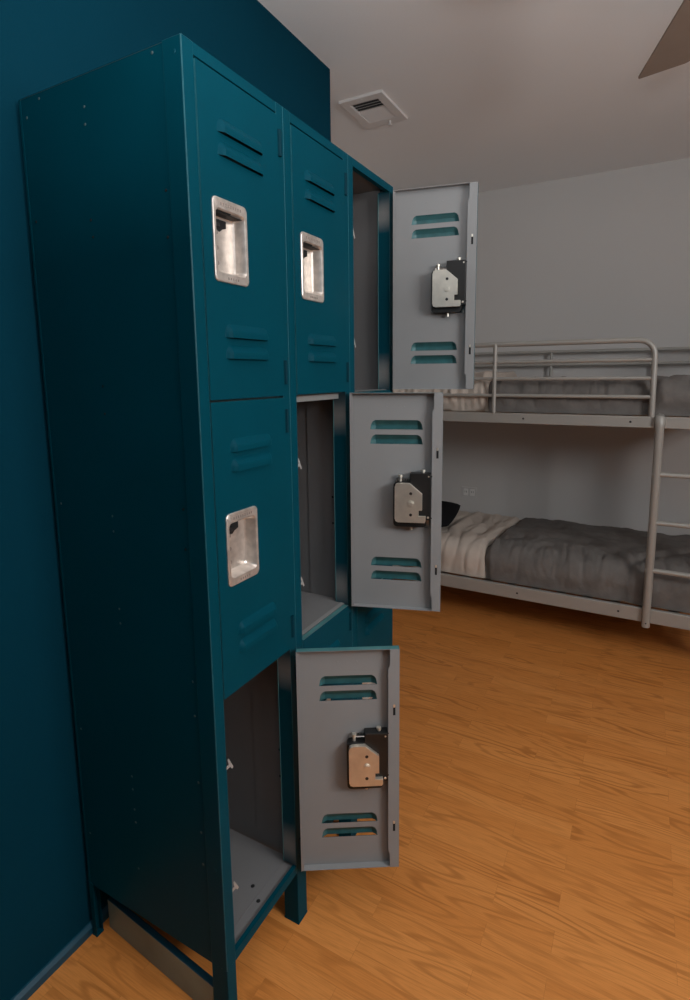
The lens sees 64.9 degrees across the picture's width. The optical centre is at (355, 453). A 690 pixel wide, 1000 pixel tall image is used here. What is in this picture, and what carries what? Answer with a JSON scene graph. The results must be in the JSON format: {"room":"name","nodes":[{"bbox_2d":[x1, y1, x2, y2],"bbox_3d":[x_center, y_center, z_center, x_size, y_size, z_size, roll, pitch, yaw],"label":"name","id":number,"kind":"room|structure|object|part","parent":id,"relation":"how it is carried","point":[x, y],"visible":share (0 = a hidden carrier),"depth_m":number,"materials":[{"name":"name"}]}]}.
{"room":"dormitory","nodes":[
{"label":"dormitory","id":0,"kind":"room"},
{"bbox_2d":[0,0,330,999],"bbox_3d":[-1.075,-0.055,1.256,0.552,2.787,3.122,4,9,28],"label":"wall","id":1,"kind":"structure","parent":0,"point":[45,902],"depth_m":1.31,"materials":[{"name":"teal paint"}]},
{"bbox_2d":[10,904,108,999],"bbox_3d":[-0.816,1.325,1.323,0.011,0.031,3.122,4,9,28],"label":"baseboard","id":2,"kind":"structure","parent":1,"relation":"attached to","point":[31,987],"depth_m":1.40,"materials":[{"name":"teal paint"}]},
{"bbox_2d":[28,565,689,999],"bbox_3d":[0.743,1.344,1.557,3.890,0.100,5.230,4,9,28],"label":"floor","id":3,"kind":"structure","parent":0,"point":[544,749],"depth_m":1.75,"materials":[{"name":"brown wood"}]},
{"bbox_2d":[108,897,213,999],"bbox_3d":[-0.505,1.283,1.397,0.411,0.088,0.016,5,10,32],"label":"board","id":4,"kind":"object","parent":3,"relation":"on","point":[172,962],"visible":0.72,"depth_m":1.38,"materials":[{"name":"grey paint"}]},
{"bbox_2d":[18,33,477,999],"bbox_3d":[-0.171,0.233,1.573,0.759,2.110,0.951,4,9,28],"label":"locker","id":5,"kind":"object","parent":3,"relation":"on","point":[232,306],"visible":1,"depth_m":1.27,"materials":[{"name":"teal metal"}]},
{"bbox_3d":[-0.708,1.234,1.479,0.018,0.165,0.022,4,9,28],"label":"leg","id":6,"kind":"part","parent":5,"relation":"part of","materials":[{"name":"teal metal"}]},
{"bbox_3d":[-0.532,0.207,1.222,0.445,1.949,0.002,4,9,28],"label":"panel","id":7,"kind":"part","parent":5,"relation":"part of","materials":[{"name":"teal metal"}]},
{"bbox_3d":[-0.315,0.217,1.120,0.047,1.945,0.030,4,9,28],"label":"frame post","id":8,"kind":"part","parent":5,"relation":"part of","materials":[{"name":"teal metal"}]},
{"bbox_3d":[-0.310,-0.816,1.470,0.483,0.002,0.911,4,9,28],"label":"panel","id":9,"kind":"part","parent":5,"relation":"part of","materials":[{"name":"teal metal"}]},
{"bbox_3d":[-0.306,1.260,1.272,0.049,0.165,0.030,4,9,28],"label":"leg","id":10,"kind":"part","parent":5,"relation":"part of","materials":[{"name":"teal metal"}]},
{"bbox_3d":[-0.263,-0.426,1.102,0.028,0.160,0.103,4,9,28],"label":"recessed handle","id":11,"kind":"part","parent":5,"relation":"part of","materials":[{"name":"silver metal"}]},
{"bbox_3d":[-0.244,-0.752,1.097,0.016,0.021,0.250,4,9,28],"label":"rail","id":12,"kind":"part","parent":5,"relation":"part of","materials":[{"name":"teal metal"}]},
{"bbox_3d":[-0.237,-0.428,1.141,0.031,0.620,0.248,4,9,28],"label":"door","id":13,"kind":"part","parent":5,"relation":"part of","materials":[{"name":"teal metal"}]},
{"bbox_3d":[-0.257,0.200,1.193,0.028,0.160,0.103,4,9,28],"label":"recessed handle","id":14,"kind":"part","parent":5,"relation":"part of","materials":[{"name":"silver metal"}]},
{"bbox_2d":[209,396,278,401],"bbox_3d":[-0.451,-0.126,1.300,0.471,0.019,0.296,4,9,28],"label":"shelf","id":15,"kind":"object","parent":5,"relation":"attached to","point":[227,400],"depth_m":1.18,"materials":[{"name":"teal metal"}]},
{"bbox_3d":[-0.231,0.198,1.232,0.031,0.636,0.248,4,9,28],"label":"door","id":16,"kind":"part","parent":5,"relation":"part of","materials":[{"name":"teal metal"}]},
{"bbox_3d":[-0.440,1.134,1.483,0.471,0.003,0.296,4,9,28],"label":"plate","id":17,"kind":"part","parent":5,"relation":"part of","materials":[{"name":"grey metal"}]},
{"bbox_3d":[-0.226,1.150,1.372,0.012,0.024,0.250,4,9,28],"label":"rail","id":18,"kind":"part","parent":5,"relation":"part of","materials":[{"name":"metal"}]},
{"bbox_3d":[-0.165,0.182,1.352,0.002,1.945,0.026,4,9,28],"label":"frame post","id":19,"kind":"part","parent":5,"relation":"part of","materials":[{"name":"teal metal"}]},
{"bbox_3d":[-0.160,0.178,1.381,0.020,1.945,0.028,4,9,28],"label":"frame post","id":20,"kind":"part","parent":5,"relation":"part of","materials":[{"name":"teal metal"}]},
{"bbox_3d":[-0.170,1.223,1.525,0.049,0.165,0.044,4,9,28],"label":"leg","id":21,"kind":"part","parent":5,"relation":"part of","materials":[{"name":"teal metal"}]},
{"bbox_3d":[-0.119,-0.466,1.368,0.028,0.160,0.103,4,9,28],"label":"recessed handle","id":22,"kind":"part","parent":5,"relation":"part of","materials":[{"name":"silver metal"}]},
{"bbox_3d":[-0.101,-0.792,1.363,0.016,0.021,0.250,4,9,28],"label":"rail","id":23,"kind":"part","parent":5,"relation":"part of","materials":[{"name":"teal metal"}]},
{"bbox_3d":[-0.093,-0.468,1.407,0.031,0.620,0.248,4,9,28],"label":"door","id":24,"kind":"part","parent":5,"relation":"part of","materials":[{"name":"teal metal"}]},
{"bbox_2d":[296,392,341,401],"bbox_3d":[-0.308,-0.166,1.567,0.471,0.019,0.296,4,9,28],"label":"shelf","id":25,"kind":"object","parent":5,"relation":"attached to","point":[304,396],"depth_m":1.48,"materials":[{"name":"grey metal"}]},
{"bbox_2d":[301,591,344,635],"bbox_3d":[-0.302,0.461,1.657,0.471,0.005,0.296,4,9,28],"label":"shelf","id":26,"kind":"object","parent":5,"relation":"attached to","point":[320,609],"depth_m":1.61,"materials":[{"name":"grey metal"}]},
{"bbox_3d":[-0.083,0.787,1.589,0.031,0.627,0.248,4,9,28],"label":"door","id":27,"kind":"part","parent":5,"relation":"part of","materials":[{"name":"grey metal"}]},
{"bbox_3d":[-0.027,1.183,1.791,0.049,0.165,0.044,4,9,28],"label":"leg","id":28,"kind":"part","parent":5,"relation":"part of","materials":[{"name":"teal metal"}]},
{"bbox_3d":[-0.022,0.142,1.618,0.002,1.945,0.026,4,9,28],"label":"frame post","id":29,"kind":"part","parent":5,"relation":"part of","materials":[{"name":"teal metal"}]},
{"bbox_3d":[-0.018,0.809,1.434,0.263,0.629,0.031,-1,8,-3],"label":"door","id":30,"kind":"part","parent":5,"relation":"part of","materials":[{"name":"grey metal"}]},
{"bbox_3d":[-0.017,0.138,1.647,0.020,1.945,0.028,4,9,28],"label":"frame post","id":31,"kind":"part","parent":5,"relation":"part of","materials":[{"name":"teal metal"}]},
{"bbox_3d":[0.030,0.809,1.431,0.103,0.160,0.028,-1,8,-3],"label":"recessed handle","id":32,"kind":"part","parent":5,"relation":"part of","materials":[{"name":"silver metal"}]},
{"bbox_3d":[-0.103,0.088,2.015,0.449,1.950,0.006,4,9,28],"label":"panel","id":33,"kind":"part","parent":5,"relation":"part of","materials":[{"name":"grey metal"}]},
{"bbox_3d":[0.035,0.750,1.816,0.028,0.160,0.103,4,9,28],"label":"recessed handle","id":34,"kind":"part","parent":5,"relation":"part of","materials":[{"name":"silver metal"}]},
{"bbox_2d":[355,389,386,391],"bbox_3d":[-0.164,-0.205,1.833,0.471,0.019,0.296,4,9,28],"label":"shelf","id":35,"kind":"object","parent":5,"relation":"attached to","point":[356,390],"depth_m":1.76,"materials":[{"name":"grey metal"}]},
{"bbox_3d":[0.042,-0.832,1.629,0.016,0.021,0.250,4,9,28],"label":"rail","id":36,"kind":"part","parent":5,"relation":"part of","materials":[{"name":"teal metal"}]},
{"bbox_3d":[0.055,0.118,1.764,0.031,0.636,0.248,4,9,28],"label":"door","id":37,"kind":"part","parent":5,"relation":"part of","materials":[{"name":"metal"}]},
{"bbox_3d":[0.060,0.747,1.855,0.031,0.627,0.248,4,9,28],"label":"door","id":38,"kind":"part","parent":5,"relation":"part of","materials":[{"name":"grey metal"}]},
{"bbox_3d":[0.102,0.101,1.895,0.047,1.945,0.026,4,9,28],"label":"frame post","id":39,"kind":"part","parent":5,"relation":"part of","materials":[{"name":"metal"}]},
{"bbox_3d":[0.116,0.144,1.580,0.263,0.639,0.031,1,8,10],"label":"door","id":40,"kind":"part","parent":5,"relation":"part of","materials":[{"name":"grey metal"}]},
{"bbox_3d":[0.163,0.145,1.567,0.103,0.160,0.028,1,8,10],"label":"recessed handle","id":41,"kind":"part","parent":5,"relation":"part of","materials":[{"name":"silver metal"}]},
{"bbox_3d":[0.250,-0.522,1.741,0.263,0.626,0.031,2,9,16],"label":"door","id":42,"kind":"part","parent":5,"relation":"part of","materials":[{"name":"grey metal"}]},
{"bbox_3d":[0.295,-0.519,1.723,0.103,0.160,0.028,2,9,16],"label":"recessed handle","id":43,"kind":"part","parent":5,"relation":"part of","materials":[{"name":"silver metal"}]},
{"bbox_2d":[393,337,689,629],"bbox_3d":[1.142,0.171,3.416,2.057,1.682,0.978,4,9,28],"label":"bunk bed","id":44,"kind":"object","parent":3,"relation":"on","point":[644,614],"visible":0.52,"depth_m":2.86,"materials":[{"name":"grey metal"}]},
{"bbox_3d":[0.770,-0.413,3.019,0.023,0.378,0.022,4,9,28],"label":"guard post","id":45,"kind":"part","parent":44,"relation":"part of","materials":[{"name":"grey metal"}]},
{"bbox_3d":[0.942,0.801,3.118,1.998,0.072,0.028,4,9,28],"label":"rail","id":46,"kind":"part","parent":44,"relation":"part of","materials":[{"name":"grey metal"}]},
{"bbox_2d":[410,566,689,613],"bbox_3d":[1.163,0.665,3.520,1.960,0.146,0.810,4,9,28],"label":"mattress","id":47,"kind":"object","parent":44,"relation":"on","point":[410,566],"visible":0.02,"depth_m":3.09,"materials":[{"name":"grey fabric"}]},
{"bbox_2d":[414,510,519,577],"bbox_3d":[0.656,0.562,3.755,0.794,0.216,0.874,4,9,28],"label":"sheet","id":48,"kind":"object","parent":47,"relation":"on","point":[465,542],"visible":0.45,"depth_m":3.36,"materials":[{"name":"beige fabric"}]},
{"bbox_2d":[441,501,460,526],"bbox_3d":[0.454,0.403,3.719,0.471,0.110,0.500,2,9,19],"label":"pillow","id":49,"kind":"object","parent":48,"relation":"on","point":[450,510],"visible":0.21,"depth_m":3.61,"materials":[{"name":"black fabric"}]},
{"bbox_2d":[485,517,689,612],"bbox_3d":[1.479,0.611,3.316,1.179,0.231,0.880,4,9,28],"label":"duvet","id":50,"kind":"object","parent":47,"relation":"on","point":[604,562],"visible":0.95,"depth_m":3.07,"materials":[{"name":"grey fabric"}]},
{"bbox_3d":[1.342,-0.516,3.745,0.021,0.363,0.020,4,9,28],"label":"guard post","id":51,"kind":"part","parent":44,"relation":"part of","materials":[{"name":"grey metal"}]},
{"bbox_2d":[443,393,689,416],"bbox_3d":[1.155,-0.316,3.377,1.960,0.140,0.810,4,9,28],"label":"mattress","id":52,"kind":"object","parent":44,"relation":"on","point":[488,393],"visible":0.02,"depth_m":2.96,"materials":[{"name":"grey fabric"}]},
{"bbox_2d":[393,371,516,410],"bbox_3d":[0.630,-0.434,3.623,0.750,0.236,0.870,4,9,28],"label":"sheet","id":53,"kind":"object","parent":52,"relation":"on","point":[480,387],"visible":0.23,"depth_m":3.17,"materials":[{"name":"beige fabric"}]},
{"bbox_2d":[488,375,689,415],"bbox_3d":[1.469,-0.359,3.180,1.187,0.201,0.874,4,9,28],"label":"duvet","id":54,"kind":"object","parent":52,"relation":"on","point":[672,392],"visible":0.7,"depth_m":2.84,"materials":[{"name":"grey fabric"}]},
{"bbox_3d":[0.933,-0.192,2.974,1.998,0.056,0.028,4,9,28],"label":"rail","id":55,"kind":"part","parent":44,"relation":"part of","materials":[{"name":"grey metal"}]},
{"bbox_3d":[0.757,-0.422,3.034,1.626,0.392,0.028,4,9,28],"label":"guard rail","id":56,"kind":"part","parent":44,"relation":"part of","materials":[{"name":"grey metal"}]},
{"bbox_2d":[258,0,689,192],"bbox_3d":[0.719,-1.512,1.142,3.890,0.100,5.230,4,9,28],"label":"ceiling","id":57,"kind":"structure","parent":0,"point":[494,94],"depth_m":2.42,"materials":[{"name":"white paint"}]},
{"bbox_2d":[339,89,407,128],"bbox_3d":[0.088,-1.657,2.642,0.224,0.034,0.304,4,9,28],"label":"ceiling vent","id":58,"kind":"object","parent":57,"relation":"in","point":[374,109],"visible":1,"depth_m":2.63,"materials":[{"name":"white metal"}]},
{"bbox_2d":[638,0,689,78],"bbox_3d":[0.892,-1.317,1.180,1.052,0.300,1.052,-6,10,-34],"label":"ceiling fan","id":59,"kind":"object","parent":57,"relation":"hanging from","point":[672,50],"visible":1,"depth_m":1.71,"materials":[{"name":"brown metal"}]},
{"bbox_2d":[405,158,689,534],"bbox_3d":[1.932,-0.418,3.580,3.890,2.787,0.120,4,9,28],"label":"wall","id":60,"kind":"structure","parent":0,"point":[606,254],"depth_m":3.68,"materials":[{"name":"grey paint"}]},
{"bbox_2d":[462,486,476,497],"bbox_3d":[0.873,0.298,4.184,0.116,0.080,0.009,4,9,28],"label":"wall outlet","id":61,"kind":"object","parent":60,"relation":"attached to","point":[466,491],"visible":1,"depth_m":4.18,"materials":[{"name":"grey paint"}]},
{"bbox_2d":[470,489,474,495],"bbox_3d":[0.894,0.300,4.169,0.034,0.052,0.003,4,9,28],"label":"socket","id":62,"kind":"object","parent":61,"relation":"attached to","point":[472,491],"depth_m":4.17,"materials":[{"name":"white plastic"}]}
]}

